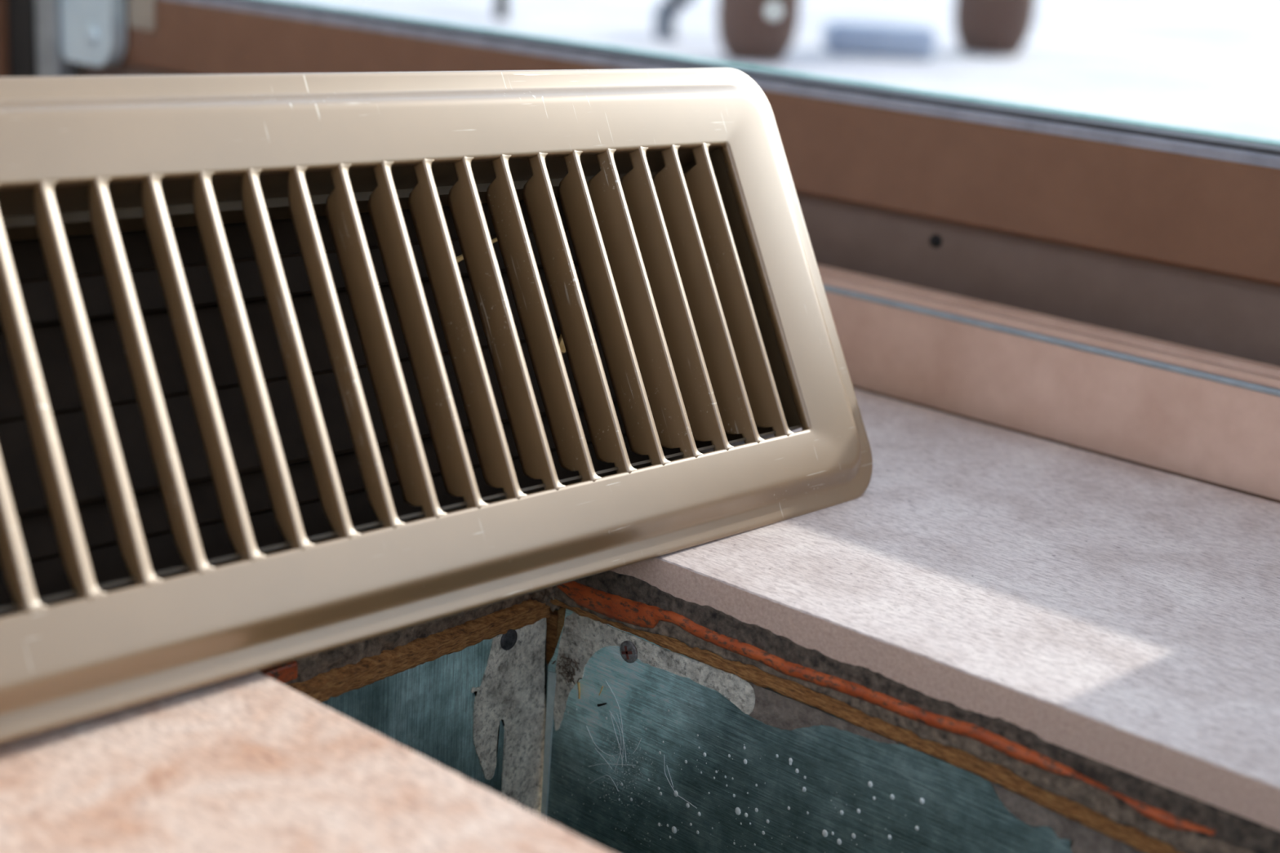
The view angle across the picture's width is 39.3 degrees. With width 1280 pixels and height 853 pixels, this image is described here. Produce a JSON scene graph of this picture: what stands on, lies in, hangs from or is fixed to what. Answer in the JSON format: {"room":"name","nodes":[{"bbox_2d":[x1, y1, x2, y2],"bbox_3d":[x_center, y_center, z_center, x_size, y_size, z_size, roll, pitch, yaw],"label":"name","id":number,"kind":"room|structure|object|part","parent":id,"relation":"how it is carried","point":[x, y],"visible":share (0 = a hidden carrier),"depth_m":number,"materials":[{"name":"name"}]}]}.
{"room":"house interior room","nodes":[
{"label":"house interior room","id":0,"kind":"room"},
{"bbox_2d":[0,385,1279,852],"bbox_3d":[-0.638,0.371,-0.641,3.800,0.060,3.290,17,21,38],"label":"floor","id":1,"kind":"structure","parent":0,"point":[1091,637],"depth_m":0.46,"materials":[{"name":"beige stone"}]},
{"bbox_2d":[0,67,872,743],"bbox_3d":[-0.075,-0.025,0.463,0.097,0.131,0.352,19,23,42],"label":"floor vent","id":2,"kind":"object","parent":1,"relation":"on","point":[260,407],"visible":1,"depth_m":0.46,"materials":[{"name":"beige metal"}]},
{"bbox_3d":[-0.100,-0.046,0.483,0.288,0.024,0.006,-12,-6,-44],"label":"damper blade","id":3,"kind":"part","parent":2,"relation":"part of","materials":[{"name":"beige metal"}]},
{"bbox_3d":[-0.091,-0.014,0.480,0.288,0.047,0.006,-12,-6,-44],"label":"damper blade","id":4,"kind":"part","parent":2,"relation":"part of","materials":[{"name":"beige metal"}]},
{"bbox_3d":[-0.082,0.018,0.478,0.288,0.025,0.006,-12,-6,-44],"label":"damper blade","id":5,"kind":"part","parent":2,"relation":"part of","materials":[{"name":"beige metal"}]},
{"bbox_2d":[455,237,497,262],"bbox_3d":[-0.047,-0.052,0.525,0.002,0.007,0.025,15,20,33],"label":"wood splinter","id":6,"kind":"object","parent":2,"relation":"on","point":[460,258],"visible":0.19,"depth_m":0.52,"materials":[{"name":"wood"}]},
{"bbox_2d":[558,333,565,354],"bbox_3d":[-0.022,-0.027,0.539,0.003,0.010,0.012,9,17,16],"label":"wood splinter","id":7,"kind":"object","parent":2,"relation":"on","point":[561,343],"visible":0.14,"depth_m":0.54,"materials":[{"name":"wood"}]},
{"bbox_2d":[319,608,1142,852],"bbox_3d":[0.038,0.163,0.415,0.305,0.136,0.132,17,21,38],"label":"duct","id":8,"kind":"object","parent":1,"relation":"attached to","point":[763,770],"visible":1,"depth_m":0.51,"materials":[{"name":"metal"}]},
{"bbox_3d":[-0.073,0.128,0.507,0.001,0.131,0.131,17,21,38],"label":"panel","id":9,"kind":"part","parent":8,"relation":"part of","materials":[{"name":"teal metal"}]},
{"bbox_2d":[551,655,582,684],"bbox_3d":[-0.022,0.072,0.532,0.013,0.008,0.004,17,21,38],"label":"clump","id":10,"kind":"object","parent":8,"relation":"attached to","point":[568,673],"visible":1,"depth_m":0.53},
{"bbox_2d":[577,681,580,698],"bbox_3d":[-0.018,0.078,0.531,0.001,0.005,0.001,17,21,38],"label":"bit","id":11,"kind":"object","parent":8,"relation":"on","point":[578,683],"visible":1,"depth_m":0.53,"materials":[{"name":"beige wood"}]},
{"bbox_2d":[597,702,606,706],"bbox_3d":[-0.011,0.082,0.526,0.003,0.002,0.001,17,21,38],"label":"dirt fleck","id":12,"kind":"object","parent":8,"relation":"attached to","point":[603,704],"visible":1,"depth_m":0.53,"materials":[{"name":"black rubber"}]},
{"bbox_2d":[586,680,697,808],"bbox_3d":[0.000,0.095,0.519,0.043,0.035,0.001,17,21,38],"label":"hair wisp","id":13,"kind":"object","parent":8,"relation":"attached to","point":[616,764],"visible":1,"depth_m":0.52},
{"bbox_3d":[0.081,0.150,0.463,0.294,0.134,0.001,17,21,38],"label":"panel","id":14,"kind":"part","parent":8,"relation":"part of","materials":[{"name":"teal metal"}]},
{"bbox_3d":[0.488,-1.138,0.163,4.000,2.500,0.115,17,21,38],"label":"wall","id":15,"kind":"structure","parent":0,"visible":0},
{"bbox_2d":[0,0,1279,500],"bbox_3d":[0.437,-0.930,0.261,2.060,2.100,0.152,17,21,38],"label":"door frame","id":16,"kind":"structure","parent":15,"relation":"in","point":[1108,285],"depth_m":0.68,"materials":[{"name":"brown wood"}]},
{"bbox_2d":[60,0,126,66],"bbox_3d":[-0.316,-0.340,1.024,0.052,0.264,0.013,17,21,38],"label":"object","id":17,"kind":"structure","parent":16,"relation":"attached to","point":[94,32],"depth_m":1.05,"materials":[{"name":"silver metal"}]},
{"bbox_3d":[0.002,-0.092,0.838,0.903,0.066,0.022,17,21,38],"label":"rail","id":18,"kind":"part","parent":16,"relation":"part of","materials":[{"name":"brown wood"}]},
{"bbox_3d":[0.004,-0.142,0.820,0.903,0.041,0.031,17,21,38],"label":"rail","id":19,"kind":"part","parent":16,"relation":"part of","materials":[{"name":"brown wood"}]},
{"bbox_3d":[0.372,0.042,0.555,2.040,0.065,0.152,17,21,38],"label":"sill","id":20,"kind":"part","parent":16,"relation":"part of","materials":[{"name":"beige wood"}]},
{"bbox_3d":[0.325,0.025,0.491,2.040,0.002,0.003,17,21,38],"label":"sill trim","id":21,"kind":"part","parent":16,"relation":"part of","materials":[{"name":"wood"}]},
{"label":"outside","id":22,"kind":"structure","parent":0,"visible":0},
{"bbox_2d":[295,0,1279,140],"bbox_3d":[5.157,-2.036,8.821,24.000,0.037,19.000,17,21,38],"label":"ground","id":23,"kind":"structure","parent":22,"point":[1214,65],"depth_m":3.54,"materials":[{"name":"white snow"}]},
{"bbox_2d":[493,0,508,19],"bbox_3d":[-0.255,-1.069,3.435,0.028,0.620,0.028,17,21,38],"label":"pole","id":24,"kind":"object","parent":23,"relation":"on","point":[500,6],"visible":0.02,"depth_m":3.50,"materials":[{"name":"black metal"}]},
{"bbox_2d":[653,0,693,40],"bbox_3d":[0.120,-0.962,3.343,0.167,0.531,0.066,-4,18,-24],"label":"curved leg","id":25,"kind":"object","parent":23,"relation":"on","point":[666,14],"visible":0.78,"depth_m":3.37,"materials":[{"name":"metal"}]},
{"bbox_2d":[716,0,800,62],"bbox_3d":[0.231,-1.081,3.014,0.146,0.950,0.142,17,21,38],"label":"flower pot","id":26,"kind":"object","parent":23,"relation":"on","point":[750,31],"visible":0.91,"depth_m":3.08,"materials":[{"name":"brown ceramic"}]},
{"bbox_2d":[822,19,936,59],"bbox_3d":[0.448,-0.727,3.370,0.200,0.055,0.120,3,17,-1],"label":"tray","id":27,"kind":"object","parent":23,"relation":"on","point":[839,37],"visible":1,"depth_m":3.31,"materials":[{"name":"blue plastic"}]},
{"bbox_2d":[953,0,1036,55],"bbox_3d":[0.726,-1.180,3.447,0.160,0.950,0.158,17,21,38],"label":"flower pot","id":28,"kind":"object","parent":23,"relation":"on","point":[981,27],"visible":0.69,"depth_m":3.50,"materials":[{"name":"brown ceramic"}]}
]}

